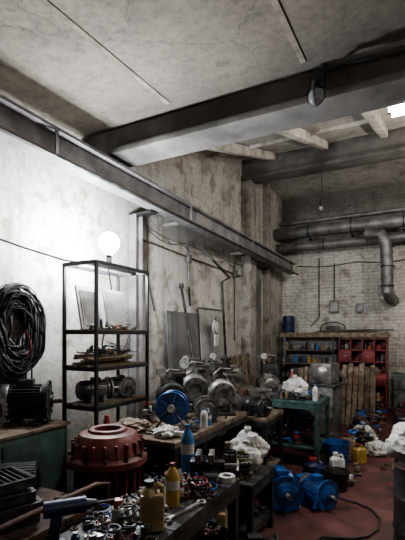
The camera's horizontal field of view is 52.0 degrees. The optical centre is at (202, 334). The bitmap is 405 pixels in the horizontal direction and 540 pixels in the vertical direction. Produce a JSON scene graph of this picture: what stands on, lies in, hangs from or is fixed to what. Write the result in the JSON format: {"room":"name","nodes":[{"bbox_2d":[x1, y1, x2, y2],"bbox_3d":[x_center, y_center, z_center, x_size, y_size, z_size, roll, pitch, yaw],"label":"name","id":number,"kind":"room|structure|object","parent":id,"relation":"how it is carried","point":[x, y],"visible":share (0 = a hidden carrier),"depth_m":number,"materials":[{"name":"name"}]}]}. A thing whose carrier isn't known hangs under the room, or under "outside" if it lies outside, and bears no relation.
{"room":"metal workshop","nodes":[
{"label":"metal workshop","id":0,"kind":"room"},
{"bbox_2d":[0,107,281,492],"bbox_3d":[-1.185,-1.000,4.519,0.300,5.200,13.500,0,0,28],"label":"wall","id":1,"kind":"structure","parent":0,"point":[46,208],"depth_m":4.51,"materials":[{"name":"paint"}]},
{"bbox_2d":[0,282,45,386],"bbox_3d":[-1.520,0.125,3.371,0.173,1.114,0.598,0,0,34],"label":"cable coil","id":2,"kind":"object","parent":1,"relation":"hanging from","point":[32,348],"visible":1,"depth_m":3.38,"materials":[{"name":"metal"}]},
{"bbox_2d":[0,238,129,349],"bbox_3d":[-1.329,-0.326,3.354,0.446,1.266,2.908,0,0,28],"label":"cable","id":3,"kind":"object","parent":1,"relation":"attached to","point":[3,240],"visible":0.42,"depth_m":3.49,"materials":[{"name":"black rubber"}]},
{"bbox_2d":[0,94,298,275],"bbox_3d":[-0.783,-1.538,4.421,0.493,0.313,12.100,0,0,28],"label":"rail","id":4,"kind":"object","parent":1,"relation":"attached to","point":[21,129],"visible":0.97,"depth_m":3.97,"materials":[{"name":"metal"}]},
{"bbox_2d":[143,225,240,356],"bbox_3d":[0.075,-0.480,6.342,0.201,1.764,3.100,0,0,28],"label":"conduit pipes","id":5,"kind":"object","parent":1,"relation":"attached to","point":[188,256],"visible":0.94,"depth_m":6.37,"materials":[{"name":"metal"}]},
{"bbox_2d":[241,180,255,384],"bbox_3d":[0.881,-0.650,7.918,0.200,4.500,0.300,0,0,28],"label":"trim","id":6,"kind":"structure","parent":1,"relation":"attached to","point":[248,187],"depth_m":7.80,"materials":[{"name":"paint"}]},
{"bbox_2d":[263,183,270,364],"bbox_3d":[1.395,-0.825,8.981,0.120,4.850,0.180,0,0,28],"label":"trim","id":7,"kind":"structure","parent":1,"relation":"attached to","point":[266,187],"depth_m":8.90,"materials":[{"name":"paint"}]},
{"bbox_2d":[39,0,305,104],"bbox_3d":[0.466,-1.826,-0.188,6.900,0.305,5.893,0,0,28],"label":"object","id":8,"kind":"structure","parent":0,"point":[276,5],"depth_m":2.71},
{"bbox_2d":[0,0,404,136],"bbox_3d":[0.512,-1.961,-0.100,7.000,0.571,6.300,0,0,28],"label":"ceiling","id":9,"kind":"structure","parent":0,"point":[192,53],"depth_m":2.82,"materials":[{"name":"paint"}]},
{"bbox_2d":[85,45,404,166],"bbox_3d":[1.953,-1.848,2.645,6.980,0.265,0.340,0,0,28],"label":"ceiling beam","id":10,"kind":"structure","parent":9,"relation":"attached to","point":[351,89],"depth_m":3.35,"materials":[{"name":"metal"}]},
{"bbox_2d":[307,49,404,106],"bbox_3d":[1.193,-1.792,2.795,0.966,0.316,0.191,0,0,28],"label":"lamp","id":11,"kind":"object","parent":9,"relation":"hanging from","point":[316,96],"visible":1,"depth_m":2.94,"materials":[{"name":"metal"}]},
{"bbox_2d":[227,425,274,460],"bbox_3d":[0.522,1.198,4.605,0.471,0.458,0.491,0,0,28],"label":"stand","id":12,"kind":"object","parent":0,"point":[258,430],"depth_m":4.55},
{"bbox_2d":[193,107,404,199],"bbox_3d":[3.511,-2.773,5.611,7.000,1.452,6.600,0,0,28],"label":"ceiling","id":13,"kind":"structure","parent":0,"point":[393,171],"depth_m":8.27,"materials":[{"name":"paint"}]},
{"bbox_2d":[206,110,404,160],"bbox_3d":[2.918,-2.614,4.482,6.900,1.301,3.778,0,0,28],"label":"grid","id":14,"kind":"object","parent":13,"relation":"attached to","point":[374,119],"depth_m":5.78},
{"bbox_2d":[241,127,404,184],"bbox_3d":[3.892,-3.100,6.337,6.980,0.380,0.360,0,0,28],"label":"ceiling beam","id":15,"kind":"structure","parent":13,"relation":"attached to","point":[366,149],"depth_m":7.12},
{"bbox_2d":[388,103,404,116],"bbox_3d":[1.877,-1.927,3.103,0.900,0.385,0.100,0,0,28],"label":"lamp","id":16,"kind":"object","parent":13,"relation":"hanging from","point":[396,110],"visible":0.59,"depth_m":3.26,"materials":[{"name":"white plastic"}]},
{"bbox_2d":[220,408,403,539],"bbox_3d":[2.046,1.700,2.822,7.600,0.200,13.500,0,0,28],"label":"floor","id":17,"kind":"structure","parent":0,"point":[346,518],"depth_m":3.83,"materials":[{"name":"red paint"}]},
{"bbox_2d":[0,419,69,492],"bbox_3d":[-1.550,1.140,2.847,0.548,0.920,1.200,0,0,28],"label":"storage cabinet","id":18,"kind":"object","parent":17,"relation":"on","point":[45,443],"visible":0.36,"depth_m":3.05,"materials":[{"name":"metal"}]},
{"bbox_2d":[0,395,7,425],"bbox_3d":[-1.504,0.530,2.857,0.306,0.303,0.154,0,0,-28],"label":"wheel","id":19,"kind":"object","parent":18,"relation":"on","point":[3,409],"visible":1,"depth_m":2.92,"materials":[{"name":"grey metal"}]},
{"bbox_2d":[0,378,62,427],"bbox_3d":[-1.321,0.510,3.200,0.460,0.341,0.325,0,0,-12],"label":"motor","id":20,"kind":"object","parent":18,"relation":"on","point":[27,399],"visible":0.98,"depth_m":3.11,"materials":[{"name":"metal"}]},
{"bbox_2d":[0,487,100,539],"bbox_3d":[-1.124,1.240,1.946,0.800,0.720,1.000,0,0,28],"label":"bench","id":21,"kind":"object","parent":17,"relation":"on","point":[38,531],"visible":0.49,"depth_m":1.97,"materials":[{"name":"wood"}]},
{"bbox_2d":[0,461,40,487],"bbox_3d":[-1.029,0.786,2.235,0.260,0.182,0.369,0,0,-14],"label":"grate","id":22,"kind":"object","parent":21,"relation":"on","point":[33,467],"visible":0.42,"depth_m":2.23,"materials":[{"name":"metal"}]},
{"bbox_2d":[0,466,43,535],"bbox_3d":[-1.010,0.770,1.891,0.334,0.218,0.482,0,0,43],"label":"grate","id":23,"kind":"object","parent":21,"relation":"on","point":[18,497],"visible":0.92,"depth_m":1.90,"materials":[{"name":"metal"}]},
{"bbox_2d":[0,482,109,531],"bbox_3d":[-0.730,1.174,1.750,0.026,0.853,1.005,0,0,28],"label":"guard rail","id":24,"kind":"object","parent":17,"relation":"on","point":[39,510],"visible":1,"depth_m":1.94,"materials":[{"name":"metal"}]},
{"bbox_2d":[62,259,148,492],"bbox_3d":[-0.843,0.495,3.718,0.376,2.210,0.726,0,0,28],"label":"shelf rack","id":25,"kind":"object","parent":17,"relation":"on","point":[97,367],"visible":0.66,"depth_m":3.48,"materials":[{"name":"metal"}]},
{"bbox_2d":[74,285,100,328],"bbox_3d":[-0.991,-0.234,3.615,0.094,0.375,0.250,0,0,28],"label":"metal cover","id":26,"kind":"object","parent":25,"relation":"on","point":[84,295],"visible":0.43,"depth_m":3.56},
{"bbox_2d":[75,377,118,403],"bbox_3d":[-0.899,0.467,3.599,0.380,0.210,0.200,0,0,-41],"label":"motor","id":27,"kind":"object","parent":25,"relation":"on","point":[84,390],"visible":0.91,"depth_m":3.53,"materials":[{"name":"grey metal"}]},
{"bbox_2d":[73,352,133,364],"bbox_3d":[-0.876,0.207,3.736,0.176,0.084,0.622,0,0,28],"label":"planks","id":28,"kind":"object","parent":25,"relation":"on","point":[114,357],"visible":0.96,"depth_m":3.64,"materials":[{"name":"brown wood"}]},
{"bbox_2d":[76,342,136,353],"bbox_3d":[-0.833,0.112,3.716,0.250,0.105,0.557,0,0,31],"label":"fittings","id":29,"kind":"object","parent":28,"relation":"on","point":[90,350],"visible":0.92,"depth_m":3.64,"materials":[{"name":"black metal"}]},
{"bbox_2d":[99,232,118,262],"bbox_3d":[-0.831,-0.763,3.689,0.180,0.296,0.180,0,0,28],"label":"lamp","id":30,"kind":"object","parent":25,"relation":"on","point":[108,242],"visible":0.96,"depth_m":3.63,"materials":[{"name":"white glass"}]},
{"bbox_2d":[87,319,137,329],"bbox_3d":[-0.780,-0.085,3.695,0.174,0.105,0.610,0,0,30],"label":"fittings","id":31,"kind":"object","parent":25,"relation":"in","point":[117,326],"visible":0.94,"depth_m":3.63,"materials":[{"name":"metal"}]},
{"bbox_2d":[101,289,126,328],"bbox_3d":[-0.819,-0.234,3.897,0.095,0.375,0.280,0,0,28],"label":"metal cover","id":32,"kind":"object","parent":25,"relation":"on","point":[113,301],"visible":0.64,"depth_m":3.87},
{"bbox_2d":[111,375,135,397],"bbox_3d":[-0.743,0.474,3.859,0.360,0.196,0.188,0,0,45],"label":"motor","id":33,"kind":"object","parent":25,"relation":"on","point":[127,385],"visible":0.89,"depth_m":3.79,"materials":[{"name":"grey metal"}]},
{"bbox_2d":[129,210,156,474],"bbox_3d":[-0.702,0.104,4.773,0.340,2.991,0.200,0,0,28],"label":"steel column","id":34,"kind":"structure","parent":17,"relation":"on","point":[135,219],"depth_m":4.81,"materials":[{"name":"metal"}]},
{"bbox_2d":[59,468,239,539],"bbox_3d":[-0.287,1.200,1.788,0.390,0.800,1.400,0,0,28],"label":"workbench","id":35,"kind":"object","parent":17,"relation":"on","point":[185,526],"visible":0.47,"depth_m":1.95,"materials":[{"name":"metal"}]},
{"bbox_2d":[43,496,114,539],"bbox_3d":[-0.467,0.705,1.562,0.275,0.190,0.059,0,0,-24],"label":"drill","id":36,"kind":"object","parent":35,"relation":"on","point":[55,510],"visible":1,"depth_m":1.52,"materials":[{"name":"blue plastic"}]},
{"bbox_2d":[111,497,124,533],"bbox_3d":[-0.334,0.725,1.644,0.054,0.150,0.054,0,0,28],"label":"spray can","id":37,"kind":"object","parent":35,"relation":"on","point":[117,502],"visible":0.42,"depth_m":1.62,"materials":[{"name":"white plastic"}]},
{"bbox_2d":[70,464,181,530],"bbox_3d":[-0.322,0.751,1.990,0.151,0.107,0.722,0,0,28],"label":"fittings","id":38,"kind":"object","parent":35,"relation":"on","point":[98,517],"depth_m":1.75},
{"bbox_2d":[71,472,216,539],"bbox_3d":[-0.252,0.716,1.649,0.221,0.191,1.093,0,0,28],"label":"metal parts","id":39,"kind":"object","parent":35,"relation":"on","point":[130,530],"visible":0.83,"depth_m":1.59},
{"bbox_2d":[139,479,164,531],"bbox_3d":[-0.207,0.700,1.713,0.106,0.200,0.080,0,0,-7],"label":"canister","id":40,"kind":"object","parent":35,"relation":"on","point":[151,499],"visible":0.94,"depth_m":1.68,"materials":[{"name":"plastic"}]},
{"bbox_2d":[165,462,179,507],"bbox_3d":[-0.140,0.700,1.948,0.067,0.200,0.067,0,0,28],"label":"plastic bottle","id":41,"kind":"object","parent":35,"relation":"on","point":[172,482],"visible":0.98,"depth_m":1.92,"materials":[{"name":"yellow plastic"}]},
{"bbox_2d":[164,499,205,522],"bbox_3d":[-0.077,0.791,1.874,0.048,0.014,0.284,0,0,38],"label":"wrench","id":42,"kind":"object","parent":35,"relation":"on","point":[169,519],"visible":0.91,"depth_m":1.86,"materials":[{"name":"metal"}]},
{"bbox_2d":[181,424,193,473],"bbox_3d":[-0.086,0.660,2.417,0.077,0.280,0.077,0,0,28],"label":"plastic bottle","id":43,"kind":"object","parent":35,"relation":"on","point":[187,440],"visible":0.9,"depth_m":2.39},
{"bbox_2d":[188,449,239,487],"bbox_3d":[0.059,0.715,2.232,0.280,0.170,0.180,0,0,5],"label":"bench vise","id":44,"kind":"object","parent":35,"relation":"on","point":[198,464],"depth_m":2.20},
{"bbox_2d":[219,473,234,483],"bbox_3d":[0.135,0.785,2.279,0.090,0.030,0.090,0,0,28],"label":"tape roll","id":45,"kind":"object","parent":35,"relation":"on","point":[227,478],"visible":1,"depth_m":2.25,"materials":[{"name":"white plastic"}]},
{"bbox_2d":[137,411,246,469],"bbox_3d":[-0.185,1.175,3.627,0.700,0.850,1.350,0,0,28],"label":"wooden workbench","id":46,"kind":"object","parent":17,"relation":"on","point":[171,447],"visible":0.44,"depth_m":3.23,"materials":[{"name":"brown wood"}]},
{"bbox_2d":[114,417,151,431],"bbox_3d":[-0.549,0.701,3.243,0.305,0.098,0.281,0,0,18],"label":"rag","id":47,"kind":"object","parent":46,"relation":"on","point":[139,425],"visible":0.7,"depth_m":3.19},
{"bbox_2d":[153,424,183,437],"bbox_3d":[-0.249,0.708,3.079,0.251,0.083,0.216,0,0,28],"label":"rag","id":48,"kind":"object","parent":46,"relation":"on","point":[166,431],"visible":0.98,"depth_m":3.02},
{"bbox_2d":[155,367,186,418],"bbox_3d":[-0.294,0.518,3.822,0.284,0.464,0.333,0,0,-16],"label":"pump","id":49,"kind":"object","parent":46,"relation":"on","point":[178,384],"visible":0.58,"depth_m":3.74,"materials":[{"name":"metal"}]},
{"bbox_2d":[155,390,188,427],"bbox_3d":[-0.246,0.602,3.404,0.270,0.292,0.180,0,0,5],"label":"cable reel","id":50,"kind":"object","parent":46,"relation":"on","point":[172,407],"visible":0.99,"depth_m":3.34,"materials":[{"name":"blue paint"}]},
{"bbox_2d":[137,401,226,436],"bbox_3d":[-0.169,0.658,3.386,0.842,0.194,0.636,0,0,-5],"label":"fittings","id":51,"kind":"object","parent":46,"relation":"on","point":[193,426],"visible":0.73,"depth_m":3.49,"materials":[{"name":"black paint"}]},
{"bbox_2d":[141,435,229,486],"bbox_3d":[-0.179,1.088,3.593,0.592,0.447,1.194,0,0,28],"label":"machine parts","id":52,"kind":"object","parent":46,"relation":"on","point":[156,464],"visible":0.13,"depth_m":3.38,"materials":[{"name":"metal"}]},
{"bbox_2d":[179,359,209,412],"bbox_3d":[-0.088,0.492,4.170,0.316,0.516,0.370,0,0,-11],"label":"pump","id":53,"kind":"object","parent":46,"relation":"on","point":[195,385],"visible":0.78,"depth_m":4.04,"materials":[{"name":"metal"}]},
{"bbox_2d":[200,408,207,427],"bbox_3d":[0.013,0.670,3.359,0.061,0.160,0.061,0,0,28],"label":"plastic bottle","id":54,"kind":"object","parent":46,"relation":"on","point":[204,415],"visible":1,"depth_m":3.34,"materials":[{"name":"white plastic"}]},
{"bbox_2d":[192,395,219,423],"bbox_3d":[0.023,0.639,3.575,0.212,0.223,0.380,0,0,-11],"label":"motor","id":55,"kind":"object","parent":46,"relation":"on","point":[204,401],"visible":0.81,"depth_m":3.49,"materials":[{"name":"grey metal"}]},
{"bbox_2d":[208,367,236,415],"bbox_3d":[0.190,0.529,4.000,0.283,0.442,0.333,0,0,-5],"label":"pump","id":56,"kind":"object","parent":46,"relation":"on","point":[222,391],"visible":0.86,"depth_m":3.88,"materials":[{"name":"metal"}]},
{"bbox_2d":[149,384,256,458],"bbox_3d":[0.092,1.200,5.768,0.600,0.800,2.200,0,0,28],"label":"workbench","id":57,"kind":"object","parent":17,"relation":"on","point":[244,388],"visible":0.09,"depth_m":5.58,"materials":[{"name":"brown wood"}]},
{"bbox_2d":[166,311,199,375],"bbox_3d":[-0.243,0.231,5.775,0.087,1.099,0.850,0,0,28],"label":"metal sheet","id":58,"kind":"object","parent":57,"relation":"on","point":[177,336],"visible":0.64,"depth_m":5.64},
{"bbox_2d":[179,283,196,372],"bbox_3d":[-0.173,0.026,5.359,0.073,1.467,0.785,0,0,-19],"label":"steel pole","id":59,"kind":"object","parent":57,"relation":"on","point":[181,285],"visible":0.83,"depth_m":5.41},
{"bbox_2d":[203,358,217,384],"bbox_3d":[0.053,0.555,5.742,0.314,0.491,0.370,0,0,-22],"label":"pump","id":60,"kind":"object","parent":57,"relation":"on","point":[212,362],"visible":0.34,"depth_m":5.63,"materials":[{"name":"metal"}]},
{"bbox_2d":[198,307,223,366],"bbox_3d":[0.160,0.181,6.557,0.087,1.200,0.800,0,0,28],"label":"metal sheet","id":61,"kind":"object","parent":57,"relation":"on","point":[207,316],"visible":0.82,"depth_m":6.46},
{"bbox_2d":[212,317,220,345],"bbox_3d":[0.210,-0.057,6.384,0.054,0.454,0.230,0,0,28],"label":"wall fan","id":62,"kind":"object","parent":61,"relation":"attached to","point":[216,326],"visible":1,"depth_m":6.35,"materials":[{"name":"white plastic"}]},
{"bbox_2d":[209,353,230,378],"bbox_3d":[0.246,0.529,6.098,0.332,0.542,0.388,0,0,-11],"label":"pump","id":63,"kind":"object","parent":57,"relation":"on","point":[225,360],"visible":0.45,"depth_m":6.00,"materials":[{"name":"metal"}]},
{"bbox_2d":[229,364,245,386],"bbox_3d":[0.464,0.630,6.424,0.325,0.341,0.440,0,0,-28],"label":"motor","id":64,"kind":"object","parent":57,"relation":"on","point":[240,377],"visible":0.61,"depth_m":6.33,"materials":[{"name":"metal"}]},
{"bbox_2d":[194,524,227,539],"bbox_3d":[0.027,1.417,2.719,0.315,0.366,0.316,0,0,30],"label":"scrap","id":65,"kind":"object","parent":17,"relation":"on","point":[223,533],"visible":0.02,"depth_m":2.82,"materials":[{"name":"metal"}]},
{"bbox_2d":[203,517,221,537],"bbox_3d":[0.015,1.244,2.731,0.212,0.126,0.225,0,0,28],"label":"scrap","id":66,"kind":"object","parent":65,"relation":"in","point":[213,526],"depth_m":2.68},
{"bbox_2d":[213,508,227,528],"bbox_3d":[0.093,1.375,2.977,0.163,0.450,0.128,0,0,11],"label":"canister","id":67,"kind":"object","parent":17,"relation":"on","point":[221,518],"visible":0.12,"depth_m":2.91,"materials":[{"name":"yellow"}]},
{"bbox_2d":[229,353,250,396],"bbox_3d":[0.694,0.965,7.372,0.242,1.282,0.750,0,0,28],"label":"wooden pallet","id":68,"kind":"object","parent":17,"relation":"on","point":[240,360],"visible":0.35,"depth_m":7.44,"materials":[{"name":"brown wood"}]},
{"bbox_2d":[215,462,274,537],"bbox_3d":[0.317,1.350,3.335,0.380,0.500,0.520,0,0,28],"label":"stand","id":69,"kind":"object","parent":17,"relation":"on","point":[264,475],"visible":0.41,"depth_m":3.22,"materials":[{"name":"black paint"}]},
{"bbox_2d":[220,441,253,480],"bbox_3d":[0.261,0.965,3.213,0.274,0.284,0.166,0,0,21],"label":"scrap","id":70,"kind":"object","parent":69,"relation":"on","point":[229,452],"visible":0.66,"depth_m":3.17,"materials":[{"name":"black metal"}]},
{"bbox_2d":[226,496,265,526],"bbox_3d":[0.308,1.301,3.329,0.298,0.313,0.438,0,0,28],"label":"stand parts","id":71,"kind":"object","parent":69,"relation":"on","point":[242,500],"visible":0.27,"depth_m":3.21,"materials":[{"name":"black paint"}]},
{"bbox_2d":[226,425,269,470],"bbox_3d":[0.373,0.924,3.411,0.313,0.348,0.312,0,0,-27],"label":"sack","id":72,"kind":"object","parent":69,"relation":"on","point":[254,445],"visible":0.73,"depth_m":3.33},
{"bbox_2d":[218,409,283,492],"bbox_3d":[0.521,1.225,4.606,0.600,0.750,0.600,0,0,28],"label":"stand","id":73,"kind":"object","parent":17,"relation":"on","point":[276,415],"visible":0.41,"depth_m":4.49,"materials":[{"name":"brown wood"}]},
{"bbox_2d":[225,388,245,411],"bbox_3d":[0.344,0.719,4.535,0.250,0.262,0.380,0,0,-5],"label":"motor","id":74,"kind":"object","parent":73,"relation":"on","point":[237,405],"visible":0.51,"depth_m":4.44,"materials":[{"name":"grey metal"}]},
{"bbox_2d":[243,395,273,417],"bbox_3d":[0.598,0.745,4.349,0.200,0.210,0.360,0,0,-39],"label":"motor","id":75,"kind":"object","parent":73,"relation":"on","point":[258,405],"visible":1,"depth_m":4.31,"materials":[{"name":"metal"}]},
{"bbox_2d":[248,384,271,399],"bbox_3d":[0.647,0.701,4.675,0.273,0.299,0.275,0,0,9],"label":"crate","id":76,"kind":"object","parent":73,"relation":"on","point":[264,392],"visible":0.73,"depth_m":4.59,"materials":[{"name":"metal"}]},
{"bbox_2d":[240,532,278,539],"bbox_3d":[0.380,1.469,2.776,0.440,0.262,0.250,0,0,-1],"label":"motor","id":77,"kind":"object","parent":17,"relation":"on","point":[250,536],"visible":0.92,"depth_m":2.78,"materials":[{"name":"metal"}]},
{"bbox_2d":[256,265,269,379],"bbox_3d":[1.181,0.104,8.359,0.340,2.991,0.200,0,0,28],"label":"steel column","id":78,"kind":"structure","parent":17,"relation":"on","point":[258,268],"depth_m":8.34,"materials":[{"name":"metal"}]},
{"bbox_2d":[262,465,303,511],"bbox_3d":[0.738,1.430,3.923,0.400,0.341,0.579,0,0,-5],"label":"motor","id":79,"kind":"object","parent":17,"relation":"on","point":[288,491],"visible":0.71,"depth_m":3.73,"materials":[{"name":"paint"}]},
{"bbox_2d":[246,393,329,460],"bbox_3d":[1.102,1.200,5.379,0.950,0.800,0.650,0,0,28],"label":"work table","id":80,"kind":"object","parent":17,"relation":"on","point":[323,402],"visible":0.48,"depth_m":5.03,"materials":[{"name":"teal metal"}]},
{"bbox_2d":[256,373,280,395],"bbox_3d":[0.866,0.656,5.482,0.275,0.288,0.400,0,0,-11],"label":"motor","id":81,"kind":"object","parent":80,"relation":"on","point":[267,380],"visible":0.7,"depth_m":5.38,"materials":[{"name":"metal"}]},
{"bbox_2d":[280,375,308,395],"bbox_3d":[1.200,0.659,5.414,0.365,0.278,0.303,0,0,11],"label":"sack","id":82,"kind":"object","parent":80,"relation":"on","point":[297,384],"visible":0.82,"depth_m":5.32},
{"bbox_2d":[272,407,321,445],"bbox_3d":[1.117,1.134,5.382,0.841,0.452,0.521,0,0,28],"label":"scrap","id":83,"kind":"object","parent":80,"relation":"on","point":[296,434],"visible":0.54,"depth_m":5.20,"materials":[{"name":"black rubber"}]},
{"bbox_2d":[271,389,322,400],"bbox_3d":[1.096,0.744,5.372,0.860,0.126,0.565,0,0,28],"label":"scrap","id":84,"kind":"object","parent":80,"relation":"on","point":[284,394],"visible":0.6,"depth_m":5.13,"materials":[{"name":"black paint"}]},
{"bbox_2d":[298,366,309,411],"bbox_3d":[2.063,1.095,7.681,0.600,1.025,0.237,0,0,33],"label":"wooden pallet","id":85,"kind":"object","parent":17,"relation":"on","point":[303,373],"visible":0.15,"depth_m":7.76,"materials":[{"name":"brown wood"}]},
{"bbox_2d":[281,337,337,384],"bbox_3d":[2.431,0.814,9.482,1.185,1.572,0.485,0,0,28],"label":"storage rack","id":86,"kind":"object","parent":17,"relation":"on","point":[332,349],"visible":0.35,"depth_m":9.40,"materials":[{"name":"black paint"}]},
{"bbox_2d":[285,353,320,362],"bbox_3d":[2.331,0.522,9.375,0.962,0.205,0.157,0,0,28],"label":"jars","id":87,"kind":"object","parent":86,"relation":"in","point":[296,359],"visible":0.81,"depth_m":9.39,"materials":[{"name":"metal"}]},
{"bbox_2d":[285,340,329,349],"bbox_3d":[2.358,0.223,9.373,1.014,0.205,0.192,0,0,28],"label":"jars","id":88,"kind":"object","parent":86,"relation":"in","point":[304,345],"visible":0.95,"depth_m":9.31,"materials":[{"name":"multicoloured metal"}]},
{"bbox_2d":[280,332,390,336],"bbox_3d":[2.913,-0.005,9.248,2.300,0.100,0.515,0,0,28],"label":"plank","id":89,"kind":"object","parent":86,"relation":"on","point":[321,334],"visible":1,"depth_m":8.95,"materials":[{"name":"brown wood"}]},
{"bbox_2d":[282,315,294,332],"bbox_3d":[2.008,-0.235,9.676,0.296,0.460,0.296,0,0,28],"label":"barrel","id":90,"kind":"object","parent":89,"relation":"on","point":[288,321],"visible":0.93,"depth_m":9.56,"materials":[{"name":"blue plastic"}]},
{"bbox_2d":[313,329,393,332],"bbox_3d":[3.245,-0.075,9.094,1.713,0.116,0.214,0,0,23],"label":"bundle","id":91,"kind":"object","parent":89,"relation":"on","point":[350,330],"visible":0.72,"depth_m":9.00,"materials":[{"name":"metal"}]},
{"bbox_2d":[303,456,326,479],"bbox_3d":[1.205,1.460,4.451,0.224,0.280,0.176,0,0,45],"label":"canister","id":92,"kind":"object","parent":17,"relation":"on","point":[312,466],"visible":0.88,"depth_m":4.40,"materials":[{"name":"blue plastic"}]},
{"bbox_2d":[294,472,338,511],"bbox_3d":[1.077,1.456,3.893,0.275,0.288,0.470,0,0,-28],"label":"motor","id":93,"kind":"object","parent":17,"relation":"on","point":[324,494],"visible":0.91,"depth_m":3.80,"materials":[{"name":"paint"}]},
{"bbox_2d":[306,357,344,437],"bbox_3d":[1.942,0.980,6.604,0.500,1.240,0.460,0,0,39],"label":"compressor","id":94,"kind":"object","parent":17,"relation":"on","point":[325,374],"visible":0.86,"depth_m":6.43,"materials":[{"name":"grey metal"}]},
{"bbox_2d":[329,452,344,467],"bbox_3d":[1.514,1.460,4.671,0.153,0.280,0.120,0,0,-1],"label":"canister","id":95,"kind":"object","parent":17,"relation":"on","point":[335,460],"visible":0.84,"depth_m":4.63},
{"bbox_2d":[324,433,350,467],"bbox_3d":[1.644,1.417,5.067,0.316,0.366,0.315,0,0,12],"label":"bucket","id":96,"kind":"object","parent":17,"relation":"on","point":[342,446],"visible":0.8,"depth_m":4.99,"materials":[{"name":"blue paint"}]},
{"bbox_2d":[325,465,349,492],"bbox_3d":[1.396,1.472,4.293,0.252,0.256,0.255,0,0,-19],"label":"bucket","id":97,"kind":"object","parent":17,"relation":"on","point":[340,475],"visible":0.92,"depth_m":4.21,"materials":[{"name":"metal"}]},
{"bbox_2d":[315,497,380,539],"bbox_3d":[1.100,1.588,3.010,0.594,0.020,2.137,0,0,13],"label":"hose","id":98,"kind":"object","parent":17,"relation":"on","point":[352,501],"visible":0.98,"depth_m":3.29,"materials":[{"name":"black rubber"}]},
{"bbox_2d":[328,422,372,486],"bbox_3d":[1.886,1.445,5.314,0.457,0.331,1.983,0,0,27],"label":"scrap","id":99,"kind":"object","parent":17,"relation":"on","point":[359,433],"visible":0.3,"depth_m":5.80,"materials":[{"name":"metal"}]},
{"bbox_2d":[351,443,366,463],"bbox_3d":[1.953,1.480,5.185,0.163,0.240,0.128,0,0,-24],"label":"canister","id":100,"kind":"object","parent":17,"relation":"on","point":[358,453],"visible":0.96,"depth_m":5.15,"materials":[{"name":"yellow plastic"}]},
{"bbox_2d":[342,363,378,424],"bbox_3d":[2.778,1.052,7.365,0.621,1.111,0.246,0,0,42],"label":"wooden pallet","id":101,"kind":"object","parent":17,"relation":"on","point":[358,390],"visible":0.7,"depth_m":7.33,"materials":[{"name":"brown wood"}]},
{"bbox_2d":[339,338,387,409],"bbox_3d":[3.469,0.834,8.952,0.965,1.532,0.433,0,0,28],"label":"cabinet","id":102,"kind":"object","parent":17,"relation":"on","point":[346,356],"visible":0.44,"depth_m":8.95,"materials":[{"name":"metal"}]},
{"bbox_2d":[350,393,388,436],"bbox_3d":[3.029,1.339,7.469,0.541,0.542,2.289,0,0,26],"label":"scrap","id":103,"kind":"object","parent":17,"relation":"on","point":[380,414],"visible":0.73,"depth_m":6.95,"materials":[{"name":"metal"}]},
{"bbox_2d":[364,437,386,456],"bbox_3d":[2.297,1.477,5.518,0.308,0.244,0.258,0,0,28],"label":"sack","id":104,"kind":"object","parent":17,"relation":"on","point":[375,448],"visible":0.89,"depth_m":5.44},
{"bbox_2d":[391,458,404,539],"bbox_3d":[1.619,1.256,2.934,0.518,0.687,0.518,0,0,28],"label":"drum","id":105,"kind":"object","parent":17,"relation":"on","point":[398,523],"visible":0.84,"depth_m":2.91,"materials":[{"name":"metal"}]},
{"bbox_2d":[384,422,404,462],"bbox_3d":[1.566,0.734,2.940,0.468,0.348,0.412,0,0,45],"label":"sack","id":106,"kind":"object","parent":105,"relation":"on","point":[394,446],"visible":1,"depth_m":2.94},
{"bbox_2d":[391,401,404,422],"bbox_3d":[3.942,1.434,7.781,0.737,0.379,1.009,0,0,21],"label":"scrap","id":107,"kind":"object","parent":17,"relation":"on","point":[399,414],"visible":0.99,"depth_m":7.61,"materials":[{"name":"red paint"}]},
{"bbox_2d":[393,372,404,412],"bbox_3d":[4.238,1.200,8.611,0.500,0.800,0.412,0,0,28],"label":"base cabinet","id":108,"kind":"object","parent":17,"relation":"on","point":[398,378],"visible":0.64,"depth_m":8.50,"materials":[{"name":"metal"}]},
{"bbox_3d":[1.278,1.233,6.953,0.760,0.735,0.500,0,0,33],"label":"wooden chest","id":109,"kind":"object","parent":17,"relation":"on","visible":0},
{"bbox_2d":[260,353,280,377],"bbox_3d":[1.158,0.581,7.060,0.347,0.568,0.407,0,0,6],"label":"pump","id":110,"kind":"object","parent":109,"relation":"on","point":[273,368],"visible":0.72,"depth_m":6.95,"materials":[{"name":"metal"}]},
{"bbox_3d":[-0.593,1.450,2.581,0.510,0.300,0.500,0,0,28],"label":"stand","id":111,"kind":"object","parent":17,"relation":"on","visible":0},
{"bbox_2d":[67,424,146,510],"bbox_3d":[-0.584,0.935,2.566,0.480,0.730,0.480,0,0,28],"label":"motor housing","id":112,"kind":"object","parent":111,"relation":"on","point":[115,454],"depth_m":2.41,"materials":[{"name":"metal"}]},
{"bbox_2d":[282,181,404,408],"bbox_3d":[5.114,-1.000,8.666,7.000,5.200,0.300,0,0,28],"label":"wall","id":113,"kind":"structure","parent":0,"point":[355,282],"depth_m":9.50,"materials":[{"name":"brick"}]},
{"bbox_2d":[330,263,338,312],"bbox_3d":[3.027,-1.080,9.530,0.200,1.140,0.090,0,0,28],"label":"electrical box","id":114,"kind":"object","parent":113,"relation":"attached to","point":[334,305],"visible":1,"depth_m":9.51,"materials":[{"name":"grey metal"}]},
{"bbox_2d":[273,206,404,305],"bbox_3d":[4.807,-1.661,8.166,6.880,2.078,0.870,0,0,28],"label":"ventilation duct","id":115,"kind":"object","parent":113,"relation":"attached to","point":[373,228],"visible":0.99,"depth_m":8.81,"materials":[{"name":"metal"}]},
{"bbox_2d":[298,258,404,326],"bbox_3d":[3.435,-0.996,9.340,2.602,1.608,0.031,0,0,28],"label":"cable","id":116,"kind":"object","parent":113,"relation":"attached to","point":[319,266],"visible":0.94,"depth_m":9.71,"materials":[{"name":"black rubber"}]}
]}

